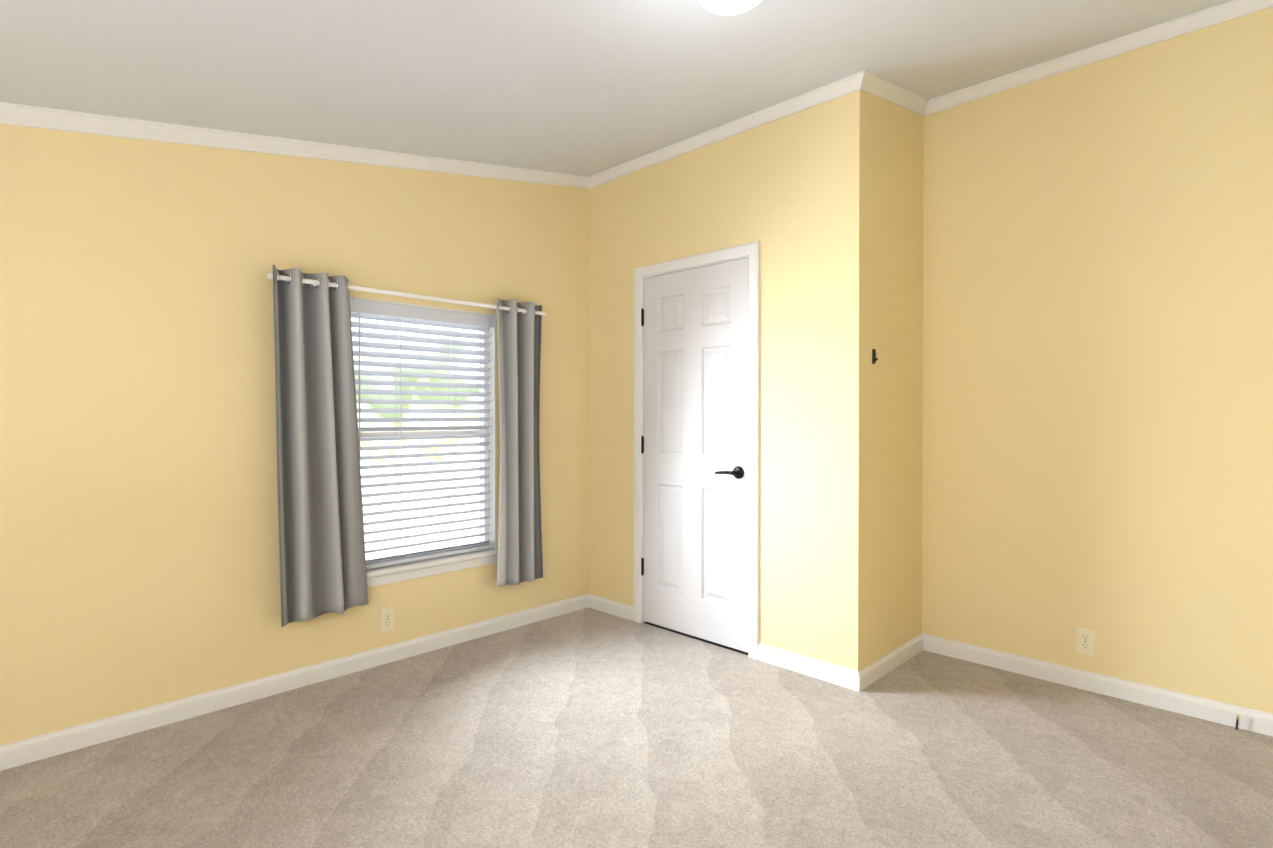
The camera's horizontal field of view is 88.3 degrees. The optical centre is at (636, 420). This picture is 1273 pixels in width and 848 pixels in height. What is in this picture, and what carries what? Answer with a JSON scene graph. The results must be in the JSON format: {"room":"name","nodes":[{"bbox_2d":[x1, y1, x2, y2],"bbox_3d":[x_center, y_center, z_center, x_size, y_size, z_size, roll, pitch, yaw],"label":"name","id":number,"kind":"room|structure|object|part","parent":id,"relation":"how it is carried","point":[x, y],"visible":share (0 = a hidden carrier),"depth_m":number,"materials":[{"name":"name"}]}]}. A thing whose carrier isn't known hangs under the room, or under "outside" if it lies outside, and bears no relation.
{"room":"empty bedroom","nodes":[
{"label":"empty bedroom","id":0,"kind":"room"},
{"bbox_2d":[0,124,588,744],"bbox_3d":[-1.603,-0.232,2.964,0.120,2.877,5.265,0,1,45],"label":"wall","id":1,"kind":"structure","parent":0,"point":[138,518],"depth_m":2.67,"materials":[{"name":"yellow paint"}]},
{"bbox_2d":[0,594,587,770],"bbox_3d":[-1.810,1.168,2.671,0.014,0.083,4.300,0,1,45],"label":"baseboard","id":2,"kind":"structure","parent":1,"relation":"attached to","point":[31,749],"depth_m":2.82,"materials":[{"name":"white wood"}]},
{"bbox_2d":[0,102,588,188],"bbox_3d":[-1.800,-1.147,2.642,0.042,0.759,4.300,0,1,45],"label":"crown molding","id":3,"kind":"structure","parent":1,"relation":"attached to","point":[114,126],"depth_m":2.80,"materials":[{"name":"white wood"}]},
{"bbox_2d":[380,606,393,631],"bbox_3d":[-1.237,0.989,3.256,0.007,0.114,0.070,0,1,45],"label":"outlet","id":4,"kind":"object","parent":1,"relation":"attached to","point":[384,626],"visible":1,"depth_m":3.25,"materials":[{"name":"beige plastic"}]},
{"bbox_2d":[268,265,545,626],"bbox_3d":[-1.065,0.134,3.334,0.131,1.606,1.471,0,1,45],"label":"curtains","id":5,"kind":"object","parent":1,"relation":"attached to","point":[322,557],"visible":1,"depth_m":2.99,"materials":[{"name":"grey fabric"}]},
{"bbox_2d":[352,318,488,562],"bbox_3d":[-1.153,0.072,3.467,0.050,1.328,0.838,0,1,45],"label":"window","id":6,"kind":"structure","parent":1,"relation":"in","point":[482,481],"depth_m":3.59,"materials":[{"name":"white plastic"}]},
{"bbox_2d":[350,298,493,568],"bbox_3d":[-1.110,0.071,3.425,0.067,1.309,0.820,0,1,45],"label":"blind","id":7,"kind":"object","parent":6,"relation":"attached to","point":[374,310],"visible":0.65,"depth_m":3.42,"materials":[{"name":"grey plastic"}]},
{"bbox_2d":[350,296,495,548],"bbox_3d":[-1.112,0.072,3.426,0.064,1.328,0.839,0,1,45],"label":"window frame","id":8,"kind":"structure","parent":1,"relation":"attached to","point":[492,429],"depth_m":3.71,"materials":[{"name":"white wood"}]},
{"bbox_2d":[366,548,497,586],"bbox_3d":[-1.099,0.770,3.420,0.099,0.076,0.910,0,1,45],"label":"window sill","id":9,"kind":"structure","parent":1,"relation":"attached to","point":[407,571],"depth_m":3.40,"materials":[{"name":"white wood"}]},
{"bbox_2d":[0,0,1231,176],"bbox_3d":[-0.082,-1.287,1.457,4.490,0.989,5.365,0,1,45],"label":"ceiling","id":10,"kind":"structure","parent":0,"point":[586,88],"depth_m":2.42,"materials":[{"name":"white paint"}]},
{"bbox_3d":[0.292,-1.320,1.965,0.240,0.060,0.239,0,1,45],"label":"ceiling light","id":11,"kind":"object","parent":10,"relation":"attached to","visible":0},
{"bbox_2d":[700,0,761,14],"bbox_3d":[0.293,-1.282,1.967,0.224,0.089,0.222,0,1,45],"label":"dome ceiling light","id":12,"kind":"object","parent":11,"relation":"attached to","point":[727,7],"visible":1,"depth_m":1.97,"materials":[{"name":"white glass"}]},
{"bbox_2d":[0,607,1272,847],"bbox_3d":[-0.082,1.270,1.479,4.390,0.100,5.265,0,1,45],"label":"floor carpet","id":13,"kind":"object","parent":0,"point":[588,727],"visible":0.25,"depth_m":2.31,"materials":[{"name":"beige carpet"}]},
{"bbox_2d":[644,622,747,654],"bbox_3d":[0.511,1.198,3.827,1.700,0.002,0.596,0,1,45],"label":"floor","id":14,"kind":"structure","parent":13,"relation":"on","point":[703,640],"depth_m":3.60,"materials":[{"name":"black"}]},
{"bbox_2d":[1235,715,1239,729],"bbox_3d":[2.347,1.179,2.559,0.012,0.062,0.013,0,1,45],"label":"coaxial cable","id":15,"kind":"object","parent":13,"relation":"on","point":[1237,720],"visible":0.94,"depth_m":2.56,"materials":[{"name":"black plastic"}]},
{"bbox_2d":[589,90,871,670],"bbox_3d":[0.384,-0.179,3.601,1.820,2.759,0.120,0,1,45],"label":"wall","id":16,"kind":"structure","parent":0,"point":[791,193],"depth_m":3.17,"materials":[{"name":"yellow paint"}]},
{"bbox_2d":[588,594,633,620],"bbox_3d":[-0.151,1.156,4.045,0.389,0.083,0.014,0,1,45],"label":"baseboard","id":17,"kind":"structure","parent":16,"relation":"attached to","point":[625,611],"depth_m":4.04,"materials":[{"name":"white wood"}]},
{"bbox_2d":[641,258,748,652],"bbox_3d":[0.294,0.179,3.592,0.752,2.015,0.096,0,1,45],"label":"door","id":18,"kind":"structure","parent":16,"relation":"in","point":[696,441],"depth_m":3.57,"materials":[{"name":"white wood"}]},
{"bbox_3d":[0.046,0.129,3.865,0.015,1.571,0.048,0,1,45],"label":"door hinge","id":19,"kind":"part","parent":18,"relation":"part of","materials":[{"name":"black metal"}]},
{"bbox_3d":[0.498,0.270,3.389,0.177,0.066,0.091,0,1,45],"label":"handle","id":20,"kind":"part","parent":18,"relation":"part of","materials":[{"name":"black metal"}]},
{"bbox_2d":[634,241,759,659],"bbox_3d":[0.341,0.152,3.634,0.878,2.098,0.137,0,1,45],"label":"door frame","id":21,"kind":"structure","parent":16,"relation":"attached to","point":[751,250],"depth_m":3.36,"materials":[{"name":"white wood"}]},
{"bbox_2d":[588,70,875,187],"bbox_3d":[0.364,-1.503,3.496,1.802,0.063,0.042,0,1,45],"label":"crown molding","id":22,"kind":"structure","parent":16,"relation":"attached to","point":[865,81],"depth_m":3.30,"materials":[{"name":"white wood"}]},
{"bbox_2d":[758,643,851,688],"bbox_3d":[0.793,1.164,3.116,0.503,0.083,0.014,0,1,45],"label":"baseboard","id":23,"kind":"structure","parent":16,"relation":"attached to","point":[831,673],"depth_m":3.10,"materials":[{"name":"white wood"}]},
{"bbox_2d":[870,95,922,663],"bbox_3d":[1.286,-0.235,3.305,0.120,2.877,0.725,0,1,45],"label":"wall","id":24,"kind":"structure","parent":0,"point":[896,376],"depth_m":3.20,"materials":[{"name":"yellow paint"}]},
{"bbox_2d":[872,349,877,363],"bbox_3d":[1.100,-0.294,3.014,0.021,0.068,0.024,0,1,45],"label":"hook","id":25,"kind":"object","parent":24,"relation":"attached to","point":[874,359],"visible":0.98,"depth_m":3.01,"materials":[{"name":"black plastic"}]},
{"bbox_2d":[852,633,923,691],"bbox_3d":[1.239,1.163,3.174,0.014,0.083,0.724,0,1,45],"label":"baseboard","id":26,"kind":"structure","parent":24,"relation":"attached to","point":[861,679],"depth_m":3.12,"materials":[{"name":"white wood"}]},
{"bbox_2d":[866,76,931,115],"bbox_3d":[1.251,-1.558,3.142,0.042,0.181,0.660,0,1,45],"label":"crown molding","id":27,"kind":"structure","parent":24,"relation":"attached to","point":[886,90],"depth_m":3.17,"materials":[{"name":"white wood"}]},
{"bbox_2d":[921,7,1272,713],"bbox_3d":[2.414,-0.229,2.619,2.450,2.877,0.120,0,1,45],"label":"wall","id":28,"kind":"structure","parent":0,"point":[1097,403],"depth_m":2.87,"materials":[{"name":"yellow paint"}]},
{"bbox_2d":[1076,627,1094,655],"bbox_3d":[2.011,0.992,2.936,0.070,0.114,0.008,0,1,45],"label":"outlet","id":29,"kind":"object","parent":28,"relation":"attached to","point":[1085,641],"visible":1,"depth_m":2.93,"materials":[{"name":"beige plastic"}]},
{"bbox_2d":[924,634,1272,736],"bbox_3d":[2.310,1.168,2.639,2.290,0.083,0.014,0,1,45],"label":"baseboard","id":30,"kind":"structure","parent":28,"relation":"attached to","point":[1257,721],"depth_m":2.86,"materials":[{"name":"white wood"}]},
{"bbox_2d":[932,0,1272,112],"bbox_3d":[2.289,-1.612,2.615,2.260,0.063,0.042,0,1,45],"label":"crown molding","id":31,"kind":"structure","parent":28,"relation":"attached to","point":[1233,9],"depth_m":2.85,"materials":[{"name":"white wood"}]},
{"label":"outside","id":32,"kind":"structure","parent":0,"visible":0},
{"bbox_2d":[351,318,479,559],"bbox_3d":[-2.576,-0.811,5.022,0.001,8.000,10.000,0,1,45],"label":"sky","id":33,"kind":"structure","parent":32,"point":[387,553],"depth_m":5.71,"materials":[{"name":"white"}]}
]}

